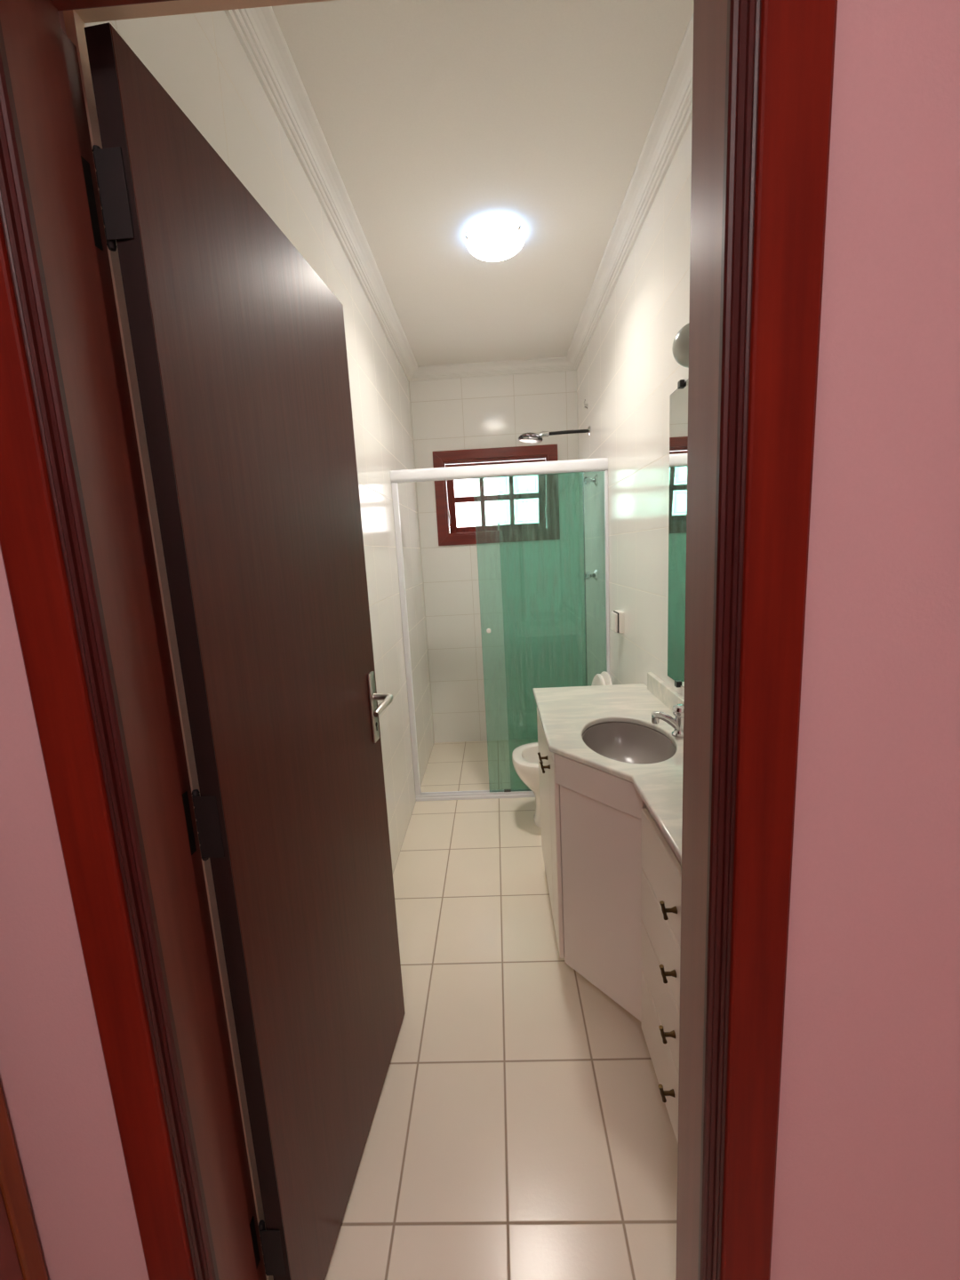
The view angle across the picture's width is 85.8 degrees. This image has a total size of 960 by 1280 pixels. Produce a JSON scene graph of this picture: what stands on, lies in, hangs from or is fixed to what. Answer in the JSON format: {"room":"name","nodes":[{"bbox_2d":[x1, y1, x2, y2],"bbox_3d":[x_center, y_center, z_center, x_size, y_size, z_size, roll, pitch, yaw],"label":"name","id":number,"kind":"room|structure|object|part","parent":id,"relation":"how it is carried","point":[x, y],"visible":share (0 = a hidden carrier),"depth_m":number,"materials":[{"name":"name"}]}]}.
{"room":"hallway","nodes":[
{"label":"hallway","id":0,"kind":"room"},
{"bbox_2d":[84,10,433,872],"bbox_3d":[-0.535,-0.274,2.323,0.120,2.740,3.113,-3,10,2],"label":"wall","id":1,"kind":"structure","parent":0,"point":[198,59],"depth_m":2.20,"materials":[{"name":"tile"}]},
{"bbox_2d":[224,6,417,381],"bbox_3d":[-0.503,-1.595,2.098,0.083,0.066,3.113,-3,10,2],"label":"crown molding","id":2,"kind":"structure","parent":1,"relation":"attached to","point":[258,30],"depth_m":1.58,"materials":[{"name":"paint"}]},
{"bbox_2d":[0,0,959,1279],"bbox_3d":[0.593,-0.055,0.670,2.897,2.740,0.159,-3,10,2],"label":"wall","id":3,"kind":"structure","parent":0,"point":[868,1176],"depth_m":0.65,"materials":[{"name":"pink paint"}]},
{"bbox_2d":[80,22,404,1279],"bbox_3d":[-0.340,0.237,1.129,0.110,2.090,0.740,-1,10,10],"label":"door","id":4,"kind":"structure","parent":3,"relation":"in","point":[239,348],"depth_m":0.92,"materials":[{"name":"brown wood"}]},
{"bbox_3d":[-0.298,0.188,1.446,0.007,0.198,0.040,-2,10,7],"label":"handle plate","id":5,"kind":"part","parent":4,"relation":"part of","materials":[{"name":"silver metal"}]},
{"bbox_3d":[-0.270,0.171,1.383,0.063,0.030,0.140,-3,10,2],"label":"lever","id":6,"kind":"part","parent":4,"relation":"part of","materials":[{"name":"silver metal"}]},
{"bbox_2d":[0,0,837,1279],"bbox_3d":[-0.074,0.246,0.720,0.920,2.199,0.156,-3,10,2],"label":"door frame","id":7,"kind":"structure","parent":3,"relation":"attached to","point":[76,547],"depth_m":0.62,"materials":[{"name":"brown wood"}]},
{"bbox_3d":[-0.499,0.278,0.667,0.070,2.199,0.017,-3,10,2],"label":"casing","id":8,"kind":"part","parent":7,"relation":"part of","materials":[{"name":"brown wood"}]},
{"bbox_3d":[-0.449,0.312,0.673,0.028,2.125,0.014,-3,10,2],"label":"moulding","id":9,"kind":"part","parent":7,"relation":"part of","materials":[{"name":"brown wood"}]},
{"bbox_3d":[0.302,0.277,0.647,0.028,2.125,0.014,-3,10,2],"label":"moulding","id":10,"kind":"part","parent":7,"relation":"part of","materials":[{"name":"brown wood"}]},
{"bbox_3d":[0.349,0.238,0.637,0.070,2.199,0.017,-3,10,2],"label":"casing","id":11,"kind":"part","parent":7,"relation":"part of","materials":[{"name":"brown wood"}]},
{"bbox_2d":[271,0,693,366],"bbox_3d":[0.041,-1.719,2.164,1.416,0.100,3.313,-3,10,2],"label":"ceiling","id":12,"kind":"structure","parent":0,"point":[439,120],"depth_m":1.61,"materials":[{"name":"paint"}]},
{"bbox_2d":[464,220,525,261],"bbox_3d":[0.063,-1.624,2.117,0.245,0.074,0.244,-3,10,2],"label":"ceiling lamp","id":13,"kind":"object","parent":12,"relation":"attached to","point":[492,240],"visible":1,"depth_m":2.06,"materials":[{"name":"white glass"}]},
{"bbox_2d":[408,370,583,743],"bbox_3d":[0.155,-0.577,3.909,1.416,2.740,0.150,-3,10,2],"label":"wall","id":14,"kind":"structure","parent":0,"point":[540,596],"depth_m":3.86,"materials":[{"name":"tile"}]},
{"bbox_2d":[409,356,575,381],"bbox_3d":[0.082,-1.874,3.572,1.176,0.066,0.083,-3,10,2],"label":"crown molding","id":15,"kind":"structure","parent":14,"relation":"attached to","point":[550,364],"depth_m":3.58,"materials":[{"name":"paint"}]},
{"bbox_2d":[432,444,559,545],"bbox_3d":[0.124,-1.056,3.819,0.891,0.666,0.163,-3,10,2],"label":"window","id":16,"kind":"structure","parent":14,"relation":"in","point":[525,504],"depth_m":3.80,"materials":[{"name":"brown wood"}]},
{"bbox_3d":[-0.098,-1.147,3.814,0.195,0.177,0.035,-3,10,2],"label":"pane","id":17,"kind":"part","parent":16,"relation":"part of","materials":[{"name":"clear glass"}]},
{"bbox_3d":[-0.086,-0.944,3.886,0.195,0.185,0.036,-3,10,2],"label":"pane","id":18,"kind":"part","parent":16,"relation":"part of","materials":[{"name":"clear glass"}]},
{"bbox_3d":[0.124,-1.060,3.841,0.726,0.496,0.117,-3,10,2],"label":"sash","id":19,"kind":"part","parent":16,"relation":"part of","materials":[{"name":"brown wood"}]},
{"bbox_3d":[0.120,-1.158,3.806,0.193,0.177,0.035,-3,10,2],"label":"pane","id":20,"kind":"part","parent":16,"relation":"part of","materials":[{"name":"clear glass"}]},
{"bbox_3d":[0.123,-1.058,3.816,0.772,0.540,0.134,-3,10,2],"label":"box frame","id":21,"kind":"part","parent":16,"relation":"part of","materials":[{"name":"brown wood"}]},
{"bbox_3d":[0.133,-0.955,3.879,0.193,0.185,0.036,-3,10,2],"label":"pane","id":22,"kind":"part","parent":16,"relation":"part of","materials":[{"name":"clear glass"}]},
{"bbox_3d":[0.336,-1.168,3.799,0.189,0.177,0.035,-3,10,2],"label":"pane","id":23,"kind":"part","parent":16,"relation":"part of","materials":[{"name":"clear glass"}]},
{"bbox_3d":[0.348,-0.965,3.871,0.189,0.185,0.036,-3,10,2],"label":"pane","id":24,"kind":"part","parent":16,"relation":"part of","materials":[{"name":"clear glass"}]},
{"bbox_2d":[324,738,678,1279],"bbox_3d":[0.684,1.236,1.540,2.897,0.100,5.498,-3,10,2],"label":"floor","id":25,"kind":"structure","parent":0,"point":[521,1128],"depth_m":1.41,"materials":[{"name":"beige tile"}]},
{"bbox_2d":[390,457,609,801],"bbox_3d":[0.149,-0.004,2.962,1.174,1.926,0.062,-3,10,2],"label":"shower enclosure","id":26,"kind":"object","parent":25,"relation":"on","point":[587,465],"visible":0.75,"depth_m":2.85,"materials":[{"name":"white metal"}]},
{"bbox_3d":[0.101,-0.920,2.811,1.174,0.066,0.056,-3,10,2],"label":"rail","id":27,"kind":"part","parent":26,"relation":"part of","materials":[{"name":"white metal"}]},
{"bbox_3d":[0.435,-0.009,2.967,0.593,1.845,0.008,-3,10,2],"label":"fixed pane","id":28,"kind":"part","parent":26,"relation":"part of","materials":[{"name":"green glass"}]},
{"bbox_3d":[0.307,-0.002,2.951,0.595,1.841,0.008,-3,10,2],"label":"sliding pane","id":29,"kind":"part","parent":26,"relation":"part of","materials":[{"name":"green glass"}]},
{"bbox_2d":[512,671,612,828],"bbox_3d":[0.463,0.580,2.750,0.589,0.813,0.368,-3,10,2],"label":"toilet","id":30,"kind":"object","parent":25,"relation":"on","point":[524,757],"visible":0.28,"depth_m":2.70,"materials":[{"name":"white ceramic"}]},
{"bbox_3d":[0.412,0.718,2.774,0.356,0.150,0.248,-3,10,2],"label":"bowl interior","id":31,"kind":"part","parent":30,"relation":"part of","materials":[{"name":"white ceramic"}]},
{"bbox_3d":[0.609,0.381,2.712,0.067,0.399,0.356,-3,10,2],"label":"seat","id":32,"kind":"part","parent":30,"relation":"part of","materials":[{"name":"white plastic"}]},
{"bbox_3d":[0.636,0.374,2.710,0.072,0.411,0.368,-3,10,2],"label":"lid","id":33,"kind":"part","parent":30,"relation":"part of","materials":[{"name":"white plastic"}]},
{"bbox_2d":[536,708,681,1143],"bbox_3d":[0.469,0.757,1.620,0.511,0.839,1.426,-3,10,2],"label":"vanity cabinet","id":34,"kind":"object","parent":25,"relation":"on","point":[614,878],"visible":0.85,"depth_m":1.48,"materials":[{"name":"beige laminate"}]},
{"bbox_3d":[0.222,0.418,1.828,0.035,0.041,0.016,-3,10,2],"label":"knob","id":35,"kind":"part","parent":34,"relation":"part of","materials":[{"name":"black metal"}]},
{"bbox_3d":[0.220,0.431,1.752,0.035,0.041,0.016,-3,10,2],"label":"knob","id":36,"kind":"part","parent":34,"relation":"part of","materials":[{"name":"black metal"}]},
{"bbox_3d":[0.267,0.657,2.079,0.015,0.685,0.488,-3,10,2],"label":"door","id":37,"kind":"part","parent":34,"relation":"part of","materials":[{"name":"beige laminate"}]},
{"bbox_3d":[0.258,0.712,1.752,0.015,0.685,0.168,-3,10,2],"label":"door","id":38,"kind":"part","parent":34,"relation":"part of","materials":[{"name":"beige laminate"}]},
{"bbox_3d":[0.360,0.772,1.543,0.004,0.630,0.304,-10,12,-37],"label":"corner panel","id":39,"kind":"part","parent":34,"relation":"part of","materials":[{"name":"beige laminate"}]},
{"bbox_2d":[532,672,684,863],"bbox_3d":[0.456,0.296,1.550,0.491,0.092,1.449,-3,10,2],"label":"countertop","id":40,"kind":"structure","parent":34,"relation":"on","point":[565,713],"depth_m":1.75,"materials":[{"name":"white stone"}]},
{"bbox_2d":[582,721,676,763],"bbox_3d":[0.469,0.392,1.649,0.287,0.130,0.426,-3,10,2],"label":"sink","id":41,"kind":"object","parent":40,"relation":"in","point":[621,741],"visible":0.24,"depth_m":1.79,"materials":[{"name":"grey ceramic"}]},
{"bbox_2d":[651,704,683,737],"bbox_3d":[0.599,0.252,1.622,0.120,0.099,0.056,-3,10,2],"label":"faucet","id":42,"kind":"object","parent":40,"relation":"on","point":[676,723],"visible":0.79,"depth_m":1.61,"materials":[{"name":"silver metal"}]},
{"bbox_3d":[0.588,0.255,1.623,0.093,0.067,0.030,-3,10,2],"label":"spout","id":43,"kind":"part","parent":42,"relation":"part of","materials":[{"name":"silver metal"}]},
{"bbox_3d":[0.629,0.219,1.615,0.054,0.035,0.054,-3,10,2],"label":"handle","id":44,"kind":"part","parent":42,"relation":"part of","materials":[{"name":"silver metal"}]},
{"bbox_3d":[0.453,1.046,1.205,0.015,0.188,0.495,-3,10,2],"label":"drawer","id":45,"kind":"part","parent":34,"relation":"part of","materials":[{"name":"beige laminate"}]},
{"bbox_3d":[0.444,0.876,1.176,0.015,0.151,0.495,-3,10,2],"label":"drawer","id":46,"kind":"part","parent":34,"relation":"part of","materials":[{"name":"beige laminate"}]},
{"bbox_3d":[0.436,0.723,1.151,0.015,0.151,0.495,-3,10,2],"label":"drawer","id":47,"kind":"part","parent":34,"relation":"part of","materials":[{"name":"beige laminate"}]},
{"bbox_3d":[0.428,0.563,1.124,0.015,0.166,0.495,-3,10,2],"label":"drawer","id":48,"kind":"part","parent":34,"relation":"part of","materials":[{"name":"beige laminate"}]},
{"bbox_3d":[0.419,0.884,1.159,0.035,0.041,0.016,-3,10,2],"label":"knob","id":49,"kind":"part","parent":34,"relation":"part of","materials":[{"name":"black metal"}]},
{"bbox_3d":[0.427,1.039,1.185,0.035,0.041,0.016,-3,10,2],"label":"knob","id":50,"kind":"part","parent":34,"relation":"part of","materials":[{"name":"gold metal"}]},
{"bbox_3d":[0.411,0.732,1.133,0.035,0.041,0.016,-3,10,2],"label":"knob","id":51,"kind":"part","parent":34,"relation":"part of","materials":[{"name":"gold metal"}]},
{"bbox_3d":[0.403,0.579,1.107,0.035,0.041,0.016,-3,10,2],"label":"knob","id":52,"kind":"part","parent":34,"relation":"part of","materials":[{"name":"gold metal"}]},
{"bbox_2d":[576,116,692,696],"bbox_3d":[0.759,-0.334,2.279,0.120,2.740,3.113,-3,10,2],"label":"wall","id":53,"kind":"structure","parent":0,"point":[628,372],"depth_m":2.24,"materials":[{"name":"tile"}]},
{"bbox_2d":[518,425,591,443],"bbox_3d":[0.462,-1.285,3.232,0.449,0.078,0.123,-3,10,2],"label":"shower","id":54,"kind":"object","parent":53,"relation":"attached to","point":[542,434],"visible":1,"depth_m":3.22,"materials":[{"name":"silver metal"}]},
{"bbox_3d":[0.319,-1.248,3.242,0.139,0.018,0.112,-3,10,2],"label":"spray plate","id":55,"kind":"part","parent":54,"relation":"part of","materials":[{"name":"silver metal"}]},
{"bbox_3d":[0.549,-1.297,3.228,0.250,0.024,0.021,-2,10,3],"label":"arm","id":56,"kind":"part","parent":54,"relation":"part of","materials":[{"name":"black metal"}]},
{"bbox_2d":[584,399,588,409],"bbox_3d":[0.667,-1.487,3.261,0.024,0.060,0.036,-3,10,2],"label":"wall hook","id":57,"kind":"object","parent":53,"relation":"attached to","point":[585,404],"visible":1,"depth_m":3.25,"materials":[{"name":"silver metal"}]},
{"bbox_2d":[577,569,598,580],"bbox_3d":[0.668,-0.401,3.222,0.122,0.070,0.070,-3,10,2],"label":"shower valve","id":58,"kind":"object","parent":53,"relation":"attached to","point":[588,574],"visible":0.99,"depth_m":3.20,"materials":[{"name":"silver metal"}]},
{"bbox_3d":[0.670,-0.401,3.222,0.040,0.048,0.042,-3,10,2],"label":"knob","id":59,"kind":"part","parent":58,"relation":"part of","materials":[{"name":"silver metal"}]},
{"bbox_2d":[584,473,598,486],"bbox_3d":[0.659,-0.947,3.068,0.079,0.070,0.070,-3,10,2],"label":"shower valve","id":60,"kind":"object","parent":53,"relation":"attached to","point":[588,480],"visible":0.99,"depth_m":3.05,"materials":[{"name":"silver metal"}]},
{"bbox_3d":[0.639,-0.947,3.069,0.040,0.048,0.042,-3,10,2],"label":"knob","id":61,"kind":"part","parent":60,"relation":"part of","materials":[{"name":"silver metal"}]},
{"bbox_2d":[610,609,623,633],"bbox_3d":[0.700,-0.094,2.634,0.044,0.106,0.110,-3,10,2],"label":"valve","id":62,"kind":"object","parent":53,"relation":"attached to","point":[617,616],"visible":1,"depth_m":2.59,"materials":[{"name":"white plastic"}]},
{"bbox_2d":[566,12,693,370],"bbox_3d":[0.588,-1.647,2.060,0.083,0.066,3.113,-3,10,2],"label":"crown molding","id":63,"kind":"structure","parent":53,"relation":"attached to","point":[673,116],"depth_m":1.82,"materials":[{"name":"paint"}]},
{"bbox_2d":[647,672,684,711],"bbox_3d":[0.690,0.283,1.494,0.019,0.072,1.353,-3,10,2],"label":"backsplash","id":64,"kind":"structure","parent":53,"relation":"attached to","point":[663,692],"depth_m":1.95,"materials":[{"name":"white stone"}]},
{"bbox_2d":[667,378,688,687],"bbox_3d":[0.662,-0.273,1.384,0.015,1.013,0.959,-3,10,2],"label":"mirror","id":65,"kind":"object","parent":53,"relation":"attached to","point":[678,399],"visible":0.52,"depth_m":1.76,"materials":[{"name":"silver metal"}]},
{"bbox_2d":[672,323,688,367],"bbox_3d":[0.578,-0.777,1.359,0.136,0.108,0.108,-3,10,2],"label":"wall lamp","id":66,"kind":"object","parent":53,"relation":"attached to","point":[680,348],"visible":0.3,"depth_m":1.34,"materials":[{"name":"white glass"}]},
{"bbox_3d":[-0.820,0.183,-0.299,0.120,2.740,1.906,-3,10,2],"label":"wall","id":67,"kind":"structure","parent":0,"visible":0},
{"bbox_2d":[0,1083,47,1279],"bbox_3d":[-0.708,0.331,0.564,0.030,2.150,0.243,-3,10,2],"label":"door frame","id":68,"kind":"structure","parent":67,"relation":"attached to","point":[20,1253],"depth_m":0.75,"materials":[{"name":"brown wood"}]},
{"bbox_3d":[-0.713,0.332,0.590,0.018,2.140,0.134,-3,10,2],"label":"casing","id":69,"kind":"part","parent":68,"relation":"part of","materials":[{"name":"brown wood"}]}
]}

